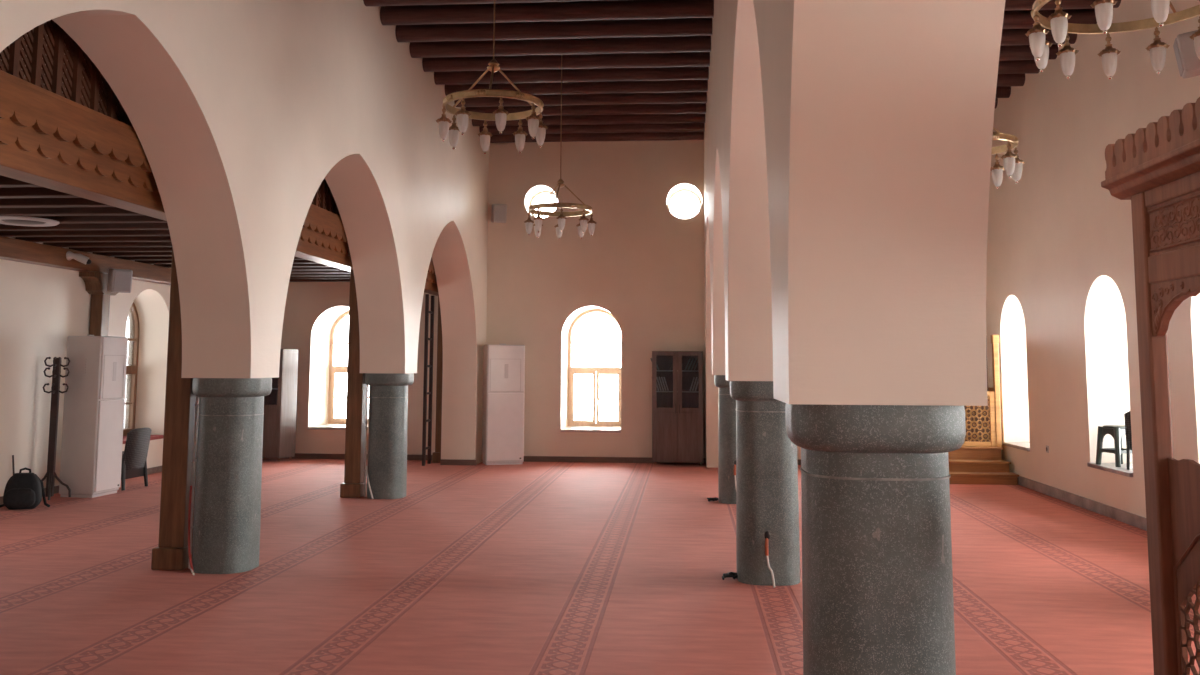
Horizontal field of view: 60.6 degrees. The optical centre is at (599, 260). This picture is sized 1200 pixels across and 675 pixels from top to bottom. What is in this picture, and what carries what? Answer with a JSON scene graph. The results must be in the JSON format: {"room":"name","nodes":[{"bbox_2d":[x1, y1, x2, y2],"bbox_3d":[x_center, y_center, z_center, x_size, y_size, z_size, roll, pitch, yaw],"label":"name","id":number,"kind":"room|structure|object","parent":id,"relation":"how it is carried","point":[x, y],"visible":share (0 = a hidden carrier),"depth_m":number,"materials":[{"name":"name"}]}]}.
{"room":"mosque","nodes":[
{"label":"mosque","id":0,"kind":"room"},
{"bbox_2d":[0,35,170,496],"bbox_3d":[-7.228,-0.544,6.966,0.620,5.620,20.500,0,-6,5],"label":"wall","id":1,"kind":"structure","parent":0,"point":[41,306],"depth_m":12.01,"materials":[{"name":"beige paint"}]},
{"bbox_2d":[12,455,14,474],"bbox_3d":[-6.476,2.406,11.390,0.037,0.496,0.125,-3,-6,26],"label":"power cable","id":2,"kind":"object","parent":1,"relation":"attached to","point":[13,468],"visible":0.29,"depth_m":11.36,"materials":[{"name":"black plastic"}]},
{"bbox_2d":[0,466,161,504],"bbox_3d":[-6.919,2.157,6.651,0.024,0.085,20.470,0,-6,5],"label":"baseboard","id":3,"kind":"structure","parent":1,"relation":"attached to","point":[157,469],"depth_m":14.25,"materials":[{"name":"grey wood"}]},
{"bbox_2d":[123,302,163,443],"bbox_3d":[-6.549,1.448,14.302,0.575,2.098,1.196,0,-6,5],"label":"window","id":4,"kind":"structure","parent":1,"relation":"in","point":[132,326],"depth_m":14.76,"materials":[{"name":"brown wood"}]},
{"bbox_2d":[0,19,438,295],"bbox_3d":[-4.870,-1.065,9.340,3.683,1.745,15.512,0,-6,5],"label":"wooden gallery","id":5,"kind":"object","parent":1,"relation":"attached to","point":[74,158],"visible":0.21,"depth_m":7.09,"materials":[{"name":"brown wood"}]},
{"bbox_2d":[0,216,59,226],"bbox_3d":[-5.461,-0.367,9.725,0.600,0.030,0.600,0,-6,5],"label":"ceiling light","id":6,"kind":"object","parent":5,"relation":"attached to","point":[8,220],"visible":1,"depth_m":9.66,"materials":[{"name":"grey plastic"}]},
{"bbox_2d":[2,219,45,224],"bbox_3d":[-5.461,-0.366,9.724,0.396,0.028,0.396,0,-6,5],"label":"diffuser","id":7,"kind":"object","parent":6,"relation":"attached to","point":[5,221],"depth_m":9.67,"materials":[{"name":"plastic"}]},
{"bbox_2d":[66,251,90,264],"bbox_3d":[-6.161,-0.033,12.138,0.265,0.156,0.110,1,-6,-9],"label":"security camera","id":8,"kind":"object","parent":5,"relation":"attached to","point":[70,255],"visible":1,"depth_m":12.10,"materials":[{"name":"white plastic"}]},
{"bbox_2d":[0,0,488,464],"bbox_3d":[-2.965,-0.536,6.607,0.535,5.470,20.500,0,-6,5],"label":"wall","id":9,"kind":"structure","parent":0,"point":[239,111],"depth_m":8.39,"materials":[{"name":"beige paint"}]},
{"bbox_2d":[440,459,475,464],"bbox_3d":[-2.176,3.098,15.757,0.555,0.085,0.025,0,-6,5],"label":"baseboard","id":10,"kind":"structure","parent":9,"relation":"attached to","point":[442,461],"depth_m":15.74,"materials":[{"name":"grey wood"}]},
{"bbox_2d":[363,0,594,5],"bbox_3d":[-0.623,-2.697,10.291,3.597,0.204,0.204,0,-6,5],"label":"ceiling beam","id":11,"kind":"structure","parent":9,"relation":"attached to","point":[366,2],"depth_m":10.34,"materials":[{"name":"brown wood"}]},
{"bbox_2d":[491,204,506,222],"bbox_3d":[-1.659,-0.762,16.715,0.220,0.312,0.325,2,-6,-21],"label":"loudspeaker","id":12,"kind":"object","parent":9,"relation":"attached to","point":[499,211],"visible":1,"depth_m":16.58,"materials":[{"name":"grey plastic"}]},
{"bbox_2d":[495,205,505,221],"bbox_3d":[-1.608,-0.766,16.582,0.180,0.259,0.040,2,-6,-21],"label":"grille","id":13,"kind":"object","parent":12,"relation":"attached to","point":[500,210],"depth_m":16.57,"materials":[{"name":"metal"}]},
{"bbox_2d":[380,0,713,24],"bbox_3d":[-0.574,-2.637,10.876,3.597,0.204,0.204,0,-6,5],"label":"ceiling beam","id":14,"kind":"structure","parent":9,"relation":"attached to","point":[617,9],"depth_m":10.80,"materials":[{"name":"brown wood"}]},
{"bbox_2d":[395,18,711,41],"bbox_3d":[-0.525,-2.578,11.461,3.597,0.204,0.204,0,-6,5],"label":"ceiling beam","id":15,"kind":"structure","parent":9,"relation":"attached to","point":[676,26],"depth_m":11.38,"materials":[{"name":"brown wood"}]},
{"bbox_2d":[409,36,710,57],"bbox_3d":[-0.476,-2.519,12.046,3.597,0.204,0.204,0,-6,5],"label":"ceiling beam","id":16,"kind":"structure","parent":9,"relation":"attached to","point":[669,44],"depth_m":11.97,"materials":[{"name":"brown wood"}]},
{"bbox_2d":[422,52,709,71],"bbox_3d":[-0.427,-2.459,12.631,3.597,0.204,0.204,0,-6,5],"label":"ceiling beam","id":17,"kind":"structure","parent":9,"relation":"attached to","point":[673,59],"depth_m":12.54,"materials":[{"name":"brown wood"}]},
{"bbox_2d":[434,66,708,84],"bbox_3d":[-0.378,-2.400,13.216,3.597,0.204,0.204,0,-6,5],"label":"ceiling beam","id":18,"kind":"structure","parent":9,"relation":"attached to","point":[693,72],"depth_m":13.13,"materials":[{"name":"brown wood"}]},
{"bbox_2d":[445,80,707,95],"bbox_3d":[-0.329,-2.341,13.801,3.597,0.204,0.204,0,-6,5],"label":"ceiling beam","id":19,"kind":"structure","parent":9,"relation":"attached to","point":[668,86],"depth_m":13.70,"materials":[{"name":"brown wood"}]},
{"bbox_2d":[454,92,706,106],"bbox_3d":[-0.279,-2.281,14.386,3.597,0.204,0.204,0,-6,5],"label":"ceiling beam","id":20,"kind":"structure","parent":9,"relation":"attached to","point":[673,97],"depth_m":14.28,"materials":[{"name":"brown wood"}]},
{"bbox_2d":[465,103,705,115],"bbox_3d":[-0.230,-2.222,14.971,3.597,0.204,0.204,0,-6,5],"label":"ceiling beam","id":21,"kind":"structure","parent":9,"relation":"attached to","point":[678,108],"depth_m":14.86,"materials":[{"name":"brown wood"}]},
{"bbox_2d":[472,113,704,125],"bbox_3d":[-0.181,-2.163,15.556,3.597,0.204,0.204,0,-6,5],"label":"ceiling beam","id":22,"kind":"structure","parent":9,"relation":"attached to","point":[688,117],"depth_m":15.45,"materials":[{"name":"brown wood"}]},
{"bbox_2d":[479,123,704,134],"bbox_3d":[-0.132,-2.103,16.141,3.597,0.204,0.204,0,-6,5],"label":"ceiling beam","id":23,"kind":"structure","parent":9,"relation":"attached to","point":[670,127],"depth_m":16.03,"materials":[{"name":"brown wood"}]},
{"bbox_2d":[65,0,614,41],"bbox_3d":[-0.808,-3.276,6.704,13.440,0.120,22.500,0,-6,5],"label":"ceiling","id":24,"kind":"structure","parent":0,"point":[595,0],"depth_m":11.04,"materials":[{"name":"brown wood"}]},
{"bbox_2d":[436,0,547,153],"bbox_3d":[-0.838,-1.984,8.139,0.823,2.161,0.823,5,-7,-37],"label":"chandelier","id":25,"kind":"object","parent":24,"relation":"hanging from","point":[536,128],"visible":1,"depth_m":7.94,"materials":[{"name":"gold metal"}]},
{"bbox_2d":[524,55,595,239],"bbox_3d":[-0.465,-1.466,12.261,0.801,2.358,0.801,-2,-6,18],"label":"chandelier","id":26,"kind":"object","parent":24,"relation":"hanging from","point":[561,216],"visible":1,"depth_m":12.12,"materials":[{"name":"gold metal"}]},
{"bbox_2d":[990,127,1024,188],"bbox_3d":[3.249,-1.806,9.069,0.824,2.292,0.824,-4,-7,33],"label":"chandelier","id":27,"kind":"object","parent":24,"relation":"hanging from","point":[1012,163],"visible":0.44,"depth_m":8.85,"materials":[{"name":"gold metal"}]},
{"bbox_2d":[1025,0,1199,79],"bbox_3d":[3.107,-2.226,6.067,1.167,2.062,1.167,2,-6,-17],"label":"chandelier","id":28,"kind":"object","parent":24,"relation":"hanging from","point":[1057,22],"visible":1,"depth_m":6.28,"materials":[{"name":"white glass"}]},
{"bbox_2d":[281,140,800,458],"bbox_3d":[0.077,0.514,17.113,13.440,5.620,1.050,0,-6,5],"label":"wall","id":29,"kind":"structure","parent":0,"point":[642,264],"depth_m":16.68,"materials":[{"name":"beige paint"}]},
{"bbox_2d":[308,311,368,429],"bbox_3d":[-4.228,1.801,17.296,0.996,2.018,1.025,0,-6,5],"label":"window","id":30,"kind":"structure","parent":29,"relation":"in","point":[334,423],"depth_m":17.73,"materials":[{"name":"beige wood"}]},
{"bbox_2d":[283,453,431,459],"bbox_3d":[-4.221,3.181,16.661,3.668,0.085,0.024,0,-6,5],"label":"baseboard","id":31,"kind":"structure","parent":29,"relation":"attached to","point":[297,455],"depth_m":16.67,"materials":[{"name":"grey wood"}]},
{"bbox_2d":[530,191,557,216],"bbox_3d":[-0.921,-0.912,17.367,0.548,0.548,0.038,0,-6,5],"label":"window","id":32,"kind":"structure","parent":29,"relation":"in","point":[541,192],"depth_m":17.38,"materials":[{"name":"white plastic"}]},
{"bbox_2d":[561,309,620,432],"bbox_3d":[-0.102,1.784,16.952,0.962,2.018,1.025,0,-6,5],"label":"window","id":33,"kind":"structure","parent":29,"relation":"in","point":[594,425],"depth_m":17.34,"materials":[{"name":"beige wood"}]},
{"bbox_2d":[490,132,703,142],"bbox_3d":[-0.083,-2.044,16.726,3.597,0.204,0.204,0,-6,5],"label":"ceiling beam","id":34,"kind":"structure","parent":29,"relation":"attached to","point":[645,136],"depth_m":16.63,"materials":[{"name":"brown wood"}]},
{"bbox_2d":[524,456,705,463],"bbox_3d":[-0.096,3.164,16.316,3.533,0.085,0.024,0,-6,5],"label":"baseboard","id":35,"kind":"structure","parent":29,"relation":"attached to","point":[526,458],"depth_m":16.30,"materials":[{"name":"grey stone"}]},
{"bbox_2d":[667,189,701,211],"bbox_3d":[1.415,-0.912,17.171,0.578,0.578,0.038,0,-6,5],"label":"window","id":36,"kind":"structure","parent":29,"relation":"in","point":[681,190],"depth_m":17.18,"materials":[{"name":"white plastic"}]},
{"bbox_2d":[0,458,1199,674],"bbox_3d":[-0.832,2.236,6.147,13.440,0.120,22.500,0,-6,5],"label":"floor","id":37,"kind":"structure","parent":0,"point":[527,568],"depth_m":7.25,"materials":[{"name":"red carpet"}]},
{"bbox_2d":[0,467,49,509],"bbox_3d":[-6.133,2.419,10.910,0.523,0.427,0.328,2,-6,-15],"label":"backpack","id":38,"kind":"object","parent":37,"relation":"on","point":[22,490],"visible":1,"depth_m":10.82,"materials":[{"name":"black fabric"}]},
{"bbox_2d":[41,357,70,499],"bbox_3d":[-6.248,1.901,11.729,0.316,1.597,0.316,-2,-6,18],"label":"coat rack","id":39,"kind":"object","parent":37,"relation":"on","point":[55,391],"visible":0.98,"depth_m":11.71,"materials":[{"name":"brown metal"}]},
{"bbox_2d":[59,335,127,497],"bbox_3d":[-5.976,1.815,12.127,0.466,1.875,0.502,-1,-6,8],"label":"air conditioner","id":40,"kind":"object","parent":37,"relation":"on","point":[94,403],"visible":1,"depth_m":11.92,"materials":[{"name":"white plastic"}]},
{"bbox_2d":[79,272,118,335],"bbox_3d":[-6.309,1.496,12.885,0.202,2.660,0.720,0,-6,5],"label":"wooden post","id":41,"kind":"object","parent":37,"relation":"on","point":[95,282],"visible":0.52,"depth_m":12.88,"materials":[{"name":"brown wood"}]},
{"bbox_2d":[107,268,132,292],"bbox_3d":[-6.075,0.256,12.940,0.240,0.304,0.355,5,-8,-42],"label":"loudspeaker","id":42,"kind":"object","parent":41,"relation":"attached to","point":[119,280],"visible":1,"depth_m":12.81,"materials":[{"name":"grey plastic"}]},
{"bbox_2d":[113,271,131,290],"bbox_3d":[-5.969,0.255,12.822,0.200,0.249,0.039,5,-8,-42],"label":"grille","id":43,"kind":"object","parent":42,"relation":"attached to","point":[122,280],"depth_m":12.81,"materials":[{"name":"metal"}]},
{"bbox_2d":[121,428,151,490],"bbox_3d":[-5.954,2.450,12.755,0.570,0.742,0.488,-1,-6,11],"label":"plastic chair","id":44,"kind":"object","parent":37,"relation":"on","point":[134,456],"visible":0.7,"depth_m":12.67,"materials":[{"name":"grey plastic"}]},
{"bbox_2d":[151,247,199,569],"bbox_3d":[-3.232,1.013,7.945,0.247,2.654,0.260,0,-6,5],"label":"wooden post","id":45,"kind":"object","parent":37,"relation":"on","point":[171,553],"visible":0.64,"depth_m":7.80,"materials":[{"name":"brown wood"}]},
{"bbox_2d":[192,378,271,573],"bbox_3d":[-2.839,1.619,7.861,0.526,1.434,0.526,0,-6,5],"label":"stone column","id":46,"kind":"structure","parent":37,"relation":"on","point":[227,507],"depth_m":7.67,"materials":[{"name":"grey stone"}]},
{"bbox_2d":[188,486,193,573],"bbox_3d":[-3.053,2.004,7.654,0.034,0.618,0.238,4,-7,-31],"label":"cable","id":47,"kind":"object","parent":46,"relation":"attached to","point":[190,492],"visible":1,"depth_m":7.69,"materials":[{"name":"plastic"}]},
{"bbox_2d":[188,396,199,568],"bbox_3d":[-3.088,1.682,7.828,0.048,1.300,0.042,0,-6,5],"label":"conduit pipe","id":48,"kind":"object","parent":46,"relation":"attached to","point":[196,405],"visible":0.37,"depth_m":7.82,"materials":[{"name":"grey plastic"}]},
{"bbox_2d":[262,349,297,461],"bbox_3d":[-5.360,2.313,16.504,0.800,1.770,0.462,-1,-6,16],"label":"bookcase","id":49,"kind":"object","parent":37,"relation":"on","point":[279,422],"visible":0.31,"depth_m":16.30,"materials":[{"name":"brown wood"}]},
{"bbox_2d":[340,270,366,497],"bbox_3d":[-2.881,1.437,12.129,0.237,2.654,0.250,0,-6,5],"label":"wooden post","id":50,"kind":"object","parent":37,"relation":"on","point":[356,402],"visible":0.75,"depth_m":12.01,"materials":[{"name":"brown wood"}]},
{"bbox_2d":[365,373,413,498],"bbox_3d":[-2.487,2.045,12.055,0.526,1.434,0.526,0,-6,5],"label":"stone column","id":51,"kind":"structure","parent":37,"relation":"on","point":[388,423],"depth_m":11.87,"materials":[{"name":"grey stone"}]},
{"bbox_2d":[364,385,370,496],"bbox_3d":[-2.724,2.108,12.021,0.048,1.300,0.042,0,-6,5],"label":"conduit pipe","id":52,"kind":"object","parent":51,"relation":"attached to","point":[369,386],"visible":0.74,"depth_m":12.02,"materials":[{"name":"grey plastic"}]},
{"bbox_2d":[365,466,373,498],"bbox_3d":[-2.665,2.556,11.825,0.037,0.363,0.237,4,-7,-34],"label":"cable","id":53,"kind":"object","parent":51,"relation":"attached to","point":[365,466],"visible":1,"depth_m":11.80,"materials":[{"name":"white plastic"}]},
{"bbox_2d":[422,294,433,465],"bbox_3d":[-2.670,1.841,15.943,0.044,2.620,0.400,0,-6,5],"label":"wooden ladder","id":54,"kind":"object","parent":37,"relation":"on","point":[425,393],"visible":1,"depth_m":15.89,"materials":[{"name":"brown wood"}]},
{"bbox_2d":[432,294,442,462],"bbox_3d":[-2.522,1.863,16.322,0.197,2.654,0.210,0,-6,5],"label":"wooden post","id":55,"kind":"object","parent":37,"relation":"on","point":[436,456],"visible":0.46,"depth_m":16.23,"materials":[{"name":"brown wood"}]},
{"bbox_2d":[482,344,524,464],"bbox_3d":[-1.512,2.237,16.087,0.600,1.870,0.366,2,-6,-18],"label":"air conditioner","id":56,"kind":"object","parent":37,"relation":"on","point":[503,364],"visible":1,"depth_m":15.92,"materials":[{"name":"white plastic"}]},
{"bbox_2d":[652,351,702,465],"bbox_3d":[1.216,2.303,16.074,0.790,1.760,0.402,0,-6,5],"label":"bookcase","id":57,"kind":"object","parent":37,"relation":"on","point":[677,413],"visible":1,"depth_m":15.91,"materials":[{"name":"dark walnut wood"},{"name":"glass"},{"name":"paper"}]},
{"bbox_2d":[707,497,717,500],"bbox_3d":[1.282,2.715,11.670,0.132,0.046,0.097,0,-6,5],"label":"cable bundle","id":58,"kind":"object","parent":37,"relation":"on","point":[710,498],"visible":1,"depth_m":11.64,"materials":[{"name":"black plastic"}]},
{"bbox_2d":[714,375,735,503],"bbox_3d":[1.581,2.033,11.765,0.526,1.434,0.526,0,-6,5],"label":"stone column","id":59,"kind":"structure","parent":37,"relation":"on","point":[726,404],"depth_m":11.58,"materials":[{"name":"grey stone"}]},
{"bbox_2d":[734,460,735,486],"bbox_3d":[1.530,2.473,11.470,0.048,0.494,0.134,2,-6,-15],"label":"cable","id":60,"kind":"object","parent":59,"relation":"attached to","point":[735,460],"visible":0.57,"depth_m":11.49,"materials":[{"name":"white plastic"}]},
{"bbox_2d":[722,572,737,579],"bbox_3d":[0.946,2.286,7.436,0.131,0.046,0.095,0,-6,5],"label":"cable bundle","id":61,"kind":"object","parent":37,"relation":"on","point":[734,575],"visible":1,"depth_m":7.41,"materials":[{"name":"black plastic"}]},
{"bbox_2d":[730,381,799,585],"bbox_3d":[1.226,1.605,7.541,0.526,1.434,0.526,0,-6,5],"label":"stone column","id":62,"kind":"structure","parent":37,"relation":"on","point":[766,458],"depth_m":7.34,"materials":[{"name":"grey stone"}]},
{"bbox_2d":[764,531,774,587],"bbox_3d":[1.200,2.099,7.238,0.048,0.384,0.134,2,-6,-20],"label":"cable","id":63,"kind":"object","parent":62,"relation":"attached to","point":[767,534],"visible":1,"depth_m":7.25,"materials":[{"name":"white plastic"}]},
{"bbox_2d":[785,403,965,674],"bbox_3d":[0.862,1.164,3.199,0.526,1.434,0.526,0,-6,5],"label":"stone column","id":64,"kind":"structure","parent":37,"relation":"on","point":[877,574],"depth_m":3.02,"materials":[{"name":"grey stone"}]},
{"bbox_2d":[948,335,1018,484],"bbox_3d":[4.924,2.049,14.488,1.305,1.980,1.840,0,-6,5],"label":"pulpit","id":65,"kind":"object","parent":37,"relation":"on","point":[979,461],"visible":0.26,"depth_m":14.04,"materials":[{"name":"orange wood"}]},
{"bbox_2d":[1101,97,1199,674],"bbox_3d":[1.645,0.684,2.506,0.175,2.258,1.430,0,-6,5],"label":"screen","id":66,"kind":"object","parent":37,"relation":"on","point":[1156,167],"visible":1,"depth_m":3.04,"materials":[{"name":"brown wood"}]},
{"bbox_2d":[704,0,1004,467],"bbox_3d":[1.110,-0.553,6.267,0.570,5.470,20.500,0,-6,5],"label":"wall","id":67,"kind":"structure","parent":0,"point":[848,143],"depth_m":3.00,"materials":[{"name":"beige paint"}]},
{"bbox_2d":[986,0,1199,517],"bbox_3d":[5.403,-0.595,5.911,1.050,5.620,20.500,0,-6,5],"label":"wall","id":68,"kind":"structure","parent":0,"point":[1061,295],"depth_m":11.39,"materials":[{"name":"beige paint"}]},
{"bbox_2d":[996,86,1010,97],"bbox_3d":[3.794,-2.298,14.046,3.558,0.204,0.204,0,-6,5],"label":"ceiling beam","id":69,"kind":"structure","parent":68,"relation":"attached to","point":[1001,91],"depth_m":13.82,"materials":[{"name":"brown wood"}]},
{"bbox_2d":[997,74,1024,86],"bbox_3d":[3.745,-2.357,13.461,3.558,0.204,0.204,0,-6,5],"label":"ceiling beam","id":70,"kind":"structure","parent":68,"relation":"attached to","point":[1002,79],"depth_m":13.24,"materials":[{"name":"brown wood"}]},
{"bbox_2d":[1002,442,1029,450],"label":"window sill","id":71,"kind":"structure","parent":68,"relation":"in","point":[1025,446],"depth_m":13.66,"materials":[{"name":"white stone"}]},
{"bbox_2d":[998,60,1039,73],"bbox_3d":[3.696,-2.417,12.876,3.558,0.204,0.204,0,-6,5],"label":"ceiling beam","id":72,"kind":"structure","parent":68,"relation":"attached to","point":[1010,66],"depth_m":12.67,"materials":[{"name":"brown wood"}]},
{"bbox_2d":[999,44,1057,60],"bbox_3d":[3.647,-2.476,12.291,3.558,0.204,0.204,0,-6,5],"label":"ceiling beam","id":73,"kind":"structure","parent":68,"relation":"attached to","point":[1011,52],"depth_m":12.10,"materials":[{"name":"brown wood"}]},
{"bbox_2d":[1000,28,1076,45],"bbox_3d":[3.598,-2.535,11.706,3.558,0.204,0.204,0,-6,5],"label":"ceiling beam","id":74,"kind":"structure","parent":68,"relation":"attached to","point":[1009,36],"depth_m":11.53,"materials":[{"name":"brown wood"}]},
{"bbox_2d":[1002,8,1096,28],"bbox_3d":[3.548,-2.595,11.121,3.558,0.204,0.204,0,-6,5],"label":"ceiling beam","id":75,"kind":"structure","parent":68,"relation":"attached to","point":[1013,19],"depth_m":10.94,"materials":[{"name":"brown wood"}]},
{"bbox_2d":[1004,0,1120,10],"bbox_3d":[3.499,-2.654,10.536,3.558,0.204,0.204,0,-6,5],"label":"ceiling beam","id":76,"kind":"structure","parent":68,"relation":"attached to","point":[1009,4],"depth_m":10.38,"materials":[{"name":"brown wood"}]},
{"bbox_2d":[1018,476,1146,530],"bbox_3d":[4.854,2.094,5.669,0.024,0.115,20.470,0,-6,5],"label":"baseboard","id":77,"kind":"structure","parent":68,"relation":"attached to","point":[1126,517],"depth_m":11.16,"materials":[{"name":"grey stone"}]},
{"bbox_2d":[1087,463,1132,476],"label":"window sill","id":78,"kind":"structure","parent":68,"relation":"in","point":[1110,467],"depth_m":10.61,"materials":[{"name":"white stone"}]},
{"bbox_2d":[1096,425,1131,466],"bbox_3d":[5.479,1.952,10.841,0.336,0.423,0.336,2,-6,-15],"label":"plastic stool","id":79,"kind":"object","parent":78,"relation":"on","point":[1117,432],"visible":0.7,"depth_m":10.79,"materials":[{"name":"grey plastic"}]},
{"bbox_2d":[1124,411,1131,469],"bbox_3d":[5.516,1.819,10.426,0.320,0.601,0.324,-3,-6,27],"label":"plastic chair","id":80,"kind":"object","parent":78,"relation":"on","point":[1127,416],"visible":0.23,"depth_m":10.38,"materials":[{"name":"black plastic"}]},
{"bbox_2d":[1173,30,1199,77],"bbox_3d":[4.914,-1.698,8.400,0.361,0.340,0.260,-2,-6,25],"label":"loudspeaker","id":81,"kind":"object","parent":68,"relation":"attached to","point":[1188,63],"visible":0.93,"depth_m":8.34,"materials":[{"name":"grey plastic"}]},
{"bbox_2d":[1173,38,1183,76],"bbox_3d":[4.775,-1.676,8.463,0.055,0.277,0.220,-2,-6,25],"label":"grille","id":82,"kind":"object","parent":81,"relation":"attached to","point":[1178,46],"depth_m":8.37,"materials":[{"name":"metal"}]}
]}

